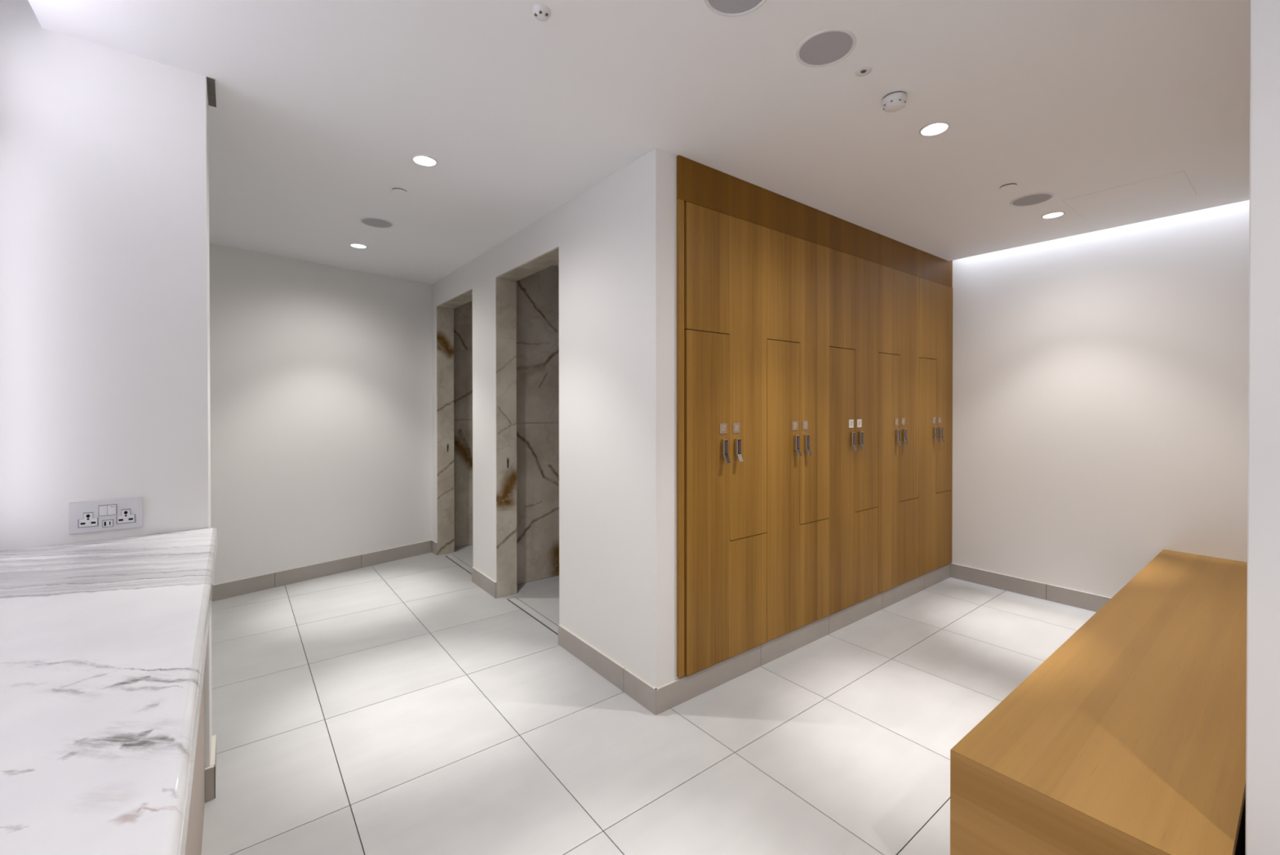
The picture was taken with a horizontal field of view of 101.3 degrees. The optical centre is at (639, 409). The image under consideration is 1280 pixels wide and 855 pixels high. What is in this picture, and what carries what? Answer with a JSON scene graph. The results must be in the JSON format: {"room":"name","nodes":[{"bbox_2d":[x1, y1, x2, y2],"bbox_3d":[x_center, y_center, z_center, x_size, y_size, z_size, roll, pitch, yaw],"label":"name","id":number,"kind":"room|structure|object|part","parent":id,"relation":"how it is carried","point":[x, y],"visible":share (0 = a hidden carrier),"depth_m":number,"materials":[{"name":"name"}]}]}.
{"room":"changing room","nodes":[
{"label":"changing room","id":0,"kind":"room"},
{"bbox_2d":[0,0,212,767],"bbox_3d":[-2.093,-0.143,1.380,1.485,2.900,0.207,0,0,-38],"label":"wall partition","id":1,"kind":"structure","parent":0,"point":[104,260],"depth_m":1.59,"materials":[{"name":"white paint"}]},
{"bbox_2d":[68,496,142,533],"bbox_3d":[-1.629,0.323,1.604,0.160,0.094,0.013,0,0,-38],"label":"double socket","id":2,"kind":"object","parent":1,"relation":"attached to","point":[90,516],"visible":1,"depth_m":1.60,"materials":[{"name":"white plastic"}]},
{"bbox_2d":[77,511,98,528],"bbox_3d":[-1.659,0.332,1.579,0.043,0.044,0.001,0,0,-38],"label":"socket","id":3,"kind":"object","parent":2,"relation":"attached to","point":[85,519],"depth_m":1.58,"materials":[{"name":"white plastic"}]},
{"bbox_2d":[98,505,107,515],"bbox_3d":[-1.633,0.308,1.597,0.018,0.030,0.006,0,0,-38],"label":"rocker switch","id":4,"kind":"object","parent":2,"relation":"attached to","point":[103,509],"depth_m":1.60,"materials":[{"name":"white plastic"}]},
{"bbox_2d":[97,503,116,515],"bbox_3d":[-1.627,0.308,1.605,0.041,0.034,0.001,0,0,-38],"label":"switch","id":5,"kind":"object","parent":2,"relation":"attached to","point":[104,509],"depth_m":1.60,"materials":[{"name":"white plastic"}]},
{"bbox_2d":[107,504,115,515],"bbox_3d":[-1.618,0.308,1.608,0.018,0.030,0.006,0,0,-38],"label":"rocker switch","id":6,"kind":"object","parent":2,"relation":"attached to","point":[111,508],"depth_m":1.61,"materials":[{"name":"white plastic"}]},
{"bbox_2d":[115,508,135,524],"bbox_3d":[-1.595,0.331,1.629,0.043,0.044,0.001,0,0,-38],"label":"socket","id":7,"kind":"object","parent":2,"relation":"attached to","point":[123,516],"depth_m":1.63,"materials":[{"name":"white plastic"}]},
{"bbox_2d":[204,734,216,801],"bbox_3d":[-1.502,1.250,1.839,0.027,0.108,0.218,0,0,-38],"label":"baseboard","id":8,"kind":"structure","parent":1,"relation":"attached to","point":[211,771],"depth_m":1.76,"materials":[{"name":"beige tile"}]},
{"bbox_2d":[208,243,432,584],"bbox_3d":[-2.949,-0.105,3.587,0.147,2.800,3.242,0,0,40],"label":"wall","id":9,"kind":"structure","parent":0,"point":[321,402],"depth_m":4.02,"materials":[{"name":"white paint"}]},
{"bbox_2d":[211,539,431,601],"bbox_3d":[-2.841,1.240,3.599,0.012,0.108,2.975,0,0,40],"label":"baseboard","id":10,"kind":"structure","parent":9,"relation":"attached to","point":[261,582],"depth_m":4.01,"materials":[{"name":"beige tile"}]},
{"bbox_2d":[431,147,680,687],"bbox_3d":[-0.870,-0.107,3.563,0.140,2.800,3.240,0,0,-38],"label":"wall","id":11,"kind":"structure","parent":0,"point":[615,240],"depth_m":2.52,"materials":[{"name":"white paint"}]},
{"bbox_2d":[431,539,437,555],"bbox_3d":[-1.838,1.233,4.694,0.012,0.108,0.131,0,0,-38],"label":"baseboard","id":12,"kind":"structure","parent":11,"relation":"attached to","point":[434,544],"depth_m":4.67,"materials":[{"name":"beige tile"}]},
{"bbox_2d":[471,566,496,597],"bbox_3d":[-1.125,1.238,3.776,0.012,0.108,0.444,0,0,-38],"label":"baseboard","id":13,"kind":"structure","parent":11,"relation":"attached to","point":[480,579],"depth_m":3.75,"materials":[{"name":"beige tile"}]},
{"bbox_2d":[558,624,657,714],"bbox_3d":[-0.188,1.245,2.571,0.012,0.108,0.845,0,0,-38],"label":"baseboard","id":14,"kind":"structure","parent":11,"relation":"attached to","point":[643,692],"depth_m":2.50,"materials":[{"name":"beige tile"}]},
{"bbox_2d":[27,0,1250,284],"bbox_3d":[0.391,-1.141,2.638,4.725,0.055,6.300,0,0,-38],"label":"ceiling","id":15,"kind":"structure","parent":0,"point":[323,109],"depth_m":1.93,"materials":[{"name":"paint"}]},
{"bbox_2d":[206,76,216,107],"bbox_3d":[-1.498,-1.106,1.836,0.022,0.004,0.204,0,0,-38],"label":"ceiling vent","id":16,"kind":"object","parent":15,"relation":"in","point":[211,84],"visible":0.99,"depth_m":1.83,"materials":[{"name":"grey metal"}]},
{"bbox_2d":[349,243,367,248],"bbox_3d":[-1.923,-1.133,3.588,0.108,0.038,0.108,0,0,-38],"label":"recessed light","id":17,"kind":"object","parent":15,"relation":"in","point":[353,245],"visible":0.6,"depth_m":3.62,"materials":[{"name":"white"}]},
{"bbox_2d":[360,217,393,228],"bbox_3d":[-1.573,-1.114,3.141,0.182,0.004,0.182,0,0,-38],"label":"ceiling speaker","id":18,"kind":"object","parent":15,"relation":"attached to","point":[370,221],"visible":1,"depth_m":3.13},
{"bbox_2d":[391,187,407,195],"bbox_3d":[-1.226,-1.109,2.676,0.072,0.008,0.072,0,0,-38],"label":"sprinkler cover","id":19,"kind":"object","parent":15,"relation":"attached to","point":[396,190],"visible":1,"depth_m":2.66,"materials":[{"name":"paint"}]},
{"bbox_2d":[411,154,437,166],"bbox_3d":[-0.962,-1.126,2.345,0.108,0.038,0.108,0,0,-38],"label":"recessed light","id":20,"kind":"object","parent":15,"relation":"in","point":[423,160],"visible":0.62,"depth_m":2.38,"materials":[{"name":"white"}]},
{"bbox_2d":[532,4,551,21],"bbox_3d":[-0.273,-1.098,1.461,0.052,0.018,0.052,0,0,-38],"label":"ceiling detector","id":21,"kind":"object","parent":15,"relation":"attached to","point":[541,12],"visible":1,"depth_m":1.45,"materials":[{"name":"white plastic"}]},
{"bbox_2d":[703,0,766,17],"bbox_3d":[0.258,-1.105,1.388,0.182,0.004,0.182,0,0,-38],"label":"ceiling speaker","id":22,"kind":"object","parent":15,"relation":"attached to","point":[731,8],"visible":1,"depth_m":1.44},
{"bbox_2d":[708,0,762,13],"bbox_3d":[0.258,-1.105,1.388,0.160,0.002,0.160,0,0,-38],"label":"grille","id":23,"kind":"object","parent":22,"relation":"attached to","point":[717,6],"depth_m":1.44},
{"bbox_2d":[795,27,856,67],"bbox_3d":[0.570,-1.106,1.614,0.176,0.004,0.176,0,0,-38],"label":"ceiling speaker","id":24,"kind":"object","parent":15,"relation":"attached to","point":[828,46],"visible":1,"depth_m":1.61},
{"bbox_2d":[854,65,871,76],"bbox_3d":[0.732,-1.107,1.720,0.052,0.004,0.052,0,0,-38],"label":"ceiling sensor","id":25,"kind":"object","parent":15,"relation":"attached to","point":[864,70],"visible":1,"depth_m":1.72,"materials":[{"name":"white plastic"}]},
{"bbox_2d":[881,91,906,112],"bbox_3d":[0.906,-1.090,1.871,0.081,0.040,0.081,0,0,-38],"label":"smoke detector","id":26,"kind":"object","parent":15,"relation":"attached to","point":[892,102],"visible":1,"depth_m":1.85,"materials":[{"name":"white plastic"}]},
{"bbox_2d":[919,121,950,136],"bbox_3d":[1.166,-1.126,2.080,0.108,0.038,0.108,0,0,-38],"label":"recessed light","id":27,"kind":"object","parent":15,"relation":"in","point":[935,128],"visible":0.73,"depth_m":2.11,"materials":[{"name":"white"}]},
{"bbox_2d":[1000,183,1017,190],"bbox_3d":[1.842,-1.111,2.626,0.072,0.008,0.072,0,0,-38],"label":"sprinkler cover","id":28,"kind":"object","parent":15,"relation":"attached to","point":[1009,186],"visible":1,"depth_m":2.62,"materials":[{"name":"paint"}]},
{"bbox_2d":[1009,192,1053,206],"bbox_3d":[2.084,-1.114,2.796,0.190,0.004,0.190,0,0,-38],"label":"ceiling speaker","id":29,"kind":"object","parent":15,"relation":"attached to","point":[1032,199],"visible":1,"depth_m":2.79},
{"bbox_2d":[1041,211,1065,218],"bbox_3d":[2.375,-1.133,3.019,0.108,0.038,0.108,0,0,-38],"label":"recessed light","id":30,"kind":"object","parent":15,"relation":"in","point":[1056,214],"visible":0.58,"depth_m":3.04,"materials":[{"name":"white"}]},
{"bbox_2d":[1062,170,1197,219],"bbox_3d":[2.579,-1.116,2.770,0.456,0.001,0.456,0,0,-38],"label":"access hatch","id":31,"kind":"object","parent":15,"relation":"attached to","point":[1176,185],"visible":1,"depth_m":2.74,"materials":[{"name":"paint"}]},
{"bbox_2d":[200,551,1096,854],"bbox_3d":[-0.002,1.350,2.346,6.060,0.100,6.400,0,0,-38],"label":"floor","id":32,"kind":"structure","parent":0,"point":[403,706],"depth_m":2.14,"materials":[{"name":"grey tile"}]},
{"bbox_2d":[0,527,217,854],"bbox_3d":[-0.678,0.858,0.408,0.497,0.908,3.072,0,0,-38],"label":"countertop","id":33,"kind":"structure","parent":32,"relation":"on","point":[104,642],"depth_m":0.76,"materials":[{"name":"white stone"}]},
{"bbox_3d":[-0.520,0.885,0.535,0.018,0.852,3.039,0,0,-38],"label":"panel","id":34,"kind":"part","parent":33,"relation":"part of","materials":[{"name":"white stone"}]},
{"bbox_2d":[443,552,471,573],"bbox_3d":[-1.465,1.304,4.350,0.068,0.030,0.860,0,0,-38],"label":"linear drain","id":35,"kind":"object","parent":32,"relation":"in","point":[449,555],"visible":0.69,"depth_m":4.43,"materials":[{"name":"grey metal"}]},
{"bbox_2d":[436,288,559,567],"bbox_3d":[-0.994,0.086,4.717,1.358,2.460,1.192,0,0,-38],"label":"shower cubicle","id":36,"kind":"object","parent":32,"relation":"on","point":[454,323],"visible":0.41,"depth_m":4.72,"materials":[{"name":"stone"}]},
{"bbox_2d":[495,246,559,625],"bbox_3d":[-0.168,0.092,3.655,1.358,2.460,1.262,0,0,-38],"label":"shower cubicle","id":37,"kind":"object","parent":32,"relation":"on","point":[527,304],"visible":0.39,"depth_m":3.90,"materials":[{"name":"stone"}]},
{"bbox_2d":[502,594,558,633],"bbox_3d":[-0.654,1.310,3.306,0.068,0.030,0.872,0,0,-38],"label":"linear drain","id":38,"kind":"object","parent":32,"relation":"in","point":[537,615],"visible":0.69,"depth_m":3.33,"materials":[{"name":"grey ceramic"}]},
{"bbox_2d":[950,549,1247,854],"bbox_3d":[2.078,1.069,2.029,2.959,0.462,0.458,0,0,-38],"label":"bench","id":39,"kind":"object","parent":32,"relation":"on","point":[1129,738],"visible":0.83,"depth_m":1.33,"materials":[{"name":"brown wood"}]},
{"bbox_3d":[0.922,1.073,1.131,0.030,0.459,0.458,0,0,-38],"label":"panel","id":40,"kind":"part","parent":39,"relation":"part of","materials":[{"name":"brown wood"}]},
{"bbox_3d":[2.223,1.083,1.867,2.929,0.429,0.017,0,0,-38],"label":"panel","id":41,"kind":"part","parent":39,"relation":"part of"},
{"bbox_2d":[951,200,1249,597],"bbox_3d":[2.818,-0.159,3.579,0.120,2.900,2.700,0,0,-38],"label":"wall","id":42,"kind":"structure","parent":0,"point":[1100,377],"depth_m":3.33,"materials":[{"name":"white paint"}]},
{"bbox_2d":[950,562,1111,611],"bbox_3d":[2.890,1.238,3.389,0.012,0.108,1.634,0,0,-38],"label":"baseboard","id":43,"kind":"structure","parent":42,"relation":"attached to","point":[1088,601],"depth_m":3.62,"materials":[{"name":"beige tile"}]},
{"bbox_2d":[1245,0,1279,854],"bbox_3d":[2.438,-0.098,1.740,2.938,2.800,0.400,0,0,-38],"label":"wall","id":44,"kind":"structure","parent":0,"point":[1263,607],"depth_m":0.98,"materials":[{"name":"white paint"}]},
{"bbox_3d":[1.159,-0.107,3.437,2.955,2.800,0.550,0,0,-38],"label":"wall","id":45,"kind":"structure","parent":0,"visible":0},
{"bbox_2d":[684,201,767,675],"bbox_3d":[0.429,0.132,2.490,0.553,2.101,0.059,0,0,-38],"label":"z-locker","id":46,"kind":"object","parent":45,"relation":"attached to","point":[726,255],"visible":1,"depth_m":2.47,"materials":[{"name":"brown wood"}]},
{"bbox_3d":[0.406,0.231,2.446,0.025,0.036,0.016,0,0,-38],"label":"lever","id":47,"kind":"part","parent":46,"relation":"part of","materials":[{"name":"silver metal"}]},
{"bbox_3d":[0.478,0.231,2.501,0.025,0.036,0.016,0,0,-38],"label":"lever","id":48,"kind":"part","parent":46,"relation":"part of","materials":[{"name":"silver metal"}]},
{"bbox_2d":[765,227,829,641],"bbox_3d":[0.867,0.130,2.829,0.553,2.101,0.059,0,0,-38],"label":"z-locker","id":49,"kind":"object","parent":45,"relation":"attached to","point":[797,417],"visible":1,"depth_m":2.82,"materials":[{"name":"brown wood"}]},
{"bbox_3d":[0.857,-0.149,2.840,0.553,1.543,0.018,0,0,-38],"label":"locker door","id":50,"kind":"part","parent":49,"relation":"part of","materials":[{"name":"brown wood"}]},
{"bbox_3d":[0.844,0.229,2.785,0.025,0.036,0.016,0,0,-38],"label":"lever","id":51,"kind":"part","parent":49,"relation":"part of","materials":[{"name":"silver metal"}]},
{"bbox_3d":[0.916,0.229,2.841,0.025,0.036,0.016,0,0,-38],"label":"lever","id":52,"kind":"part","parent":49,"relation":"part of","materials":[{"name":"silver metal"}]},
{"bbox_2d":[653,562,951,715],"bbox_3d":[1.226,1.240,3.140,2.942,0.108,0.012,0,0,-38],"label":"baseboard","id":53,"kind":"structure","parent":45,"relation":"attached to","point":[669,695],"depth_m":2.76,"materials":[{"name":"beige tile"}]},
{"bbox_2d":[676,155,952,677],"bbox_3d":[1.271,-0.068,3.179,2.814,2.500,0.037,0,0,-38],"label":"surround","id":54,"kind":"object","parent":45,"relation":"attached to","point":[698,184],"visible":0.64,"depth_m":2.58,"materials":[{"name":"brown wood"}]},
{"bbox_3d":[0.172,0.130,2.326,0.032,2.100,0.037,0,0,-38],"label":"post","id":55,"kind":"part","parent":54,"relation":"part of","materials":[{"name":"brown wood"}]},
{"bbox_2d":[827,248,879,614],"bbox_3d":[1.304,0.128,3.169,0.553,2.101,0.059,0,0,-38],"label":"z-locker","id":56,"kind":"object","parent":45,"relation":"attached to","point":[854,281],"visible":0.99,"depth_m":3.16,"materials":[{"name":"brown wood"}]},
{"bbox_3d":[1.294,-0.151,3.179,0.553,1.543,0.018,0,0,-38],"label":"locker door","id":57,"kind":"part","parent":56,"relation":"part of","materials":[{"name":"brown wood"}]},
{"bbox_2d":[877,264,919,593],"bbox_3d":[1.740,0.125,3.508,0.551,2.101,0.059,0,0,-38],"label":"z-locker","id":58,"kind":"object","parent":45,"relation":"attached to","point":[898,291],"visible":0.98,"depth_m":3.50,"materials":[{"name":"brown wood"}]},
{"bbox_2d":[917,276,952,576],"bbox_3d":[2.179,0.123,3.849,0.552,2.101,0.059,0,0,-38],"label":"z-locker","id":59,"kind":"object","parent":45,"relation":"attached to","point":[935,300],"visible":0.99,"depth_m":3.84,"materials":[{"name":"brown wood"}]},
{"bbox_3d":[2.170,-0.156,3.860,0.552,1.543,0.018,0,0,-38],"label":"locker door","id":60,"kind":"part","parent":59,"relation":"part of","materials":[{"name":"brown wood"}]}
]}

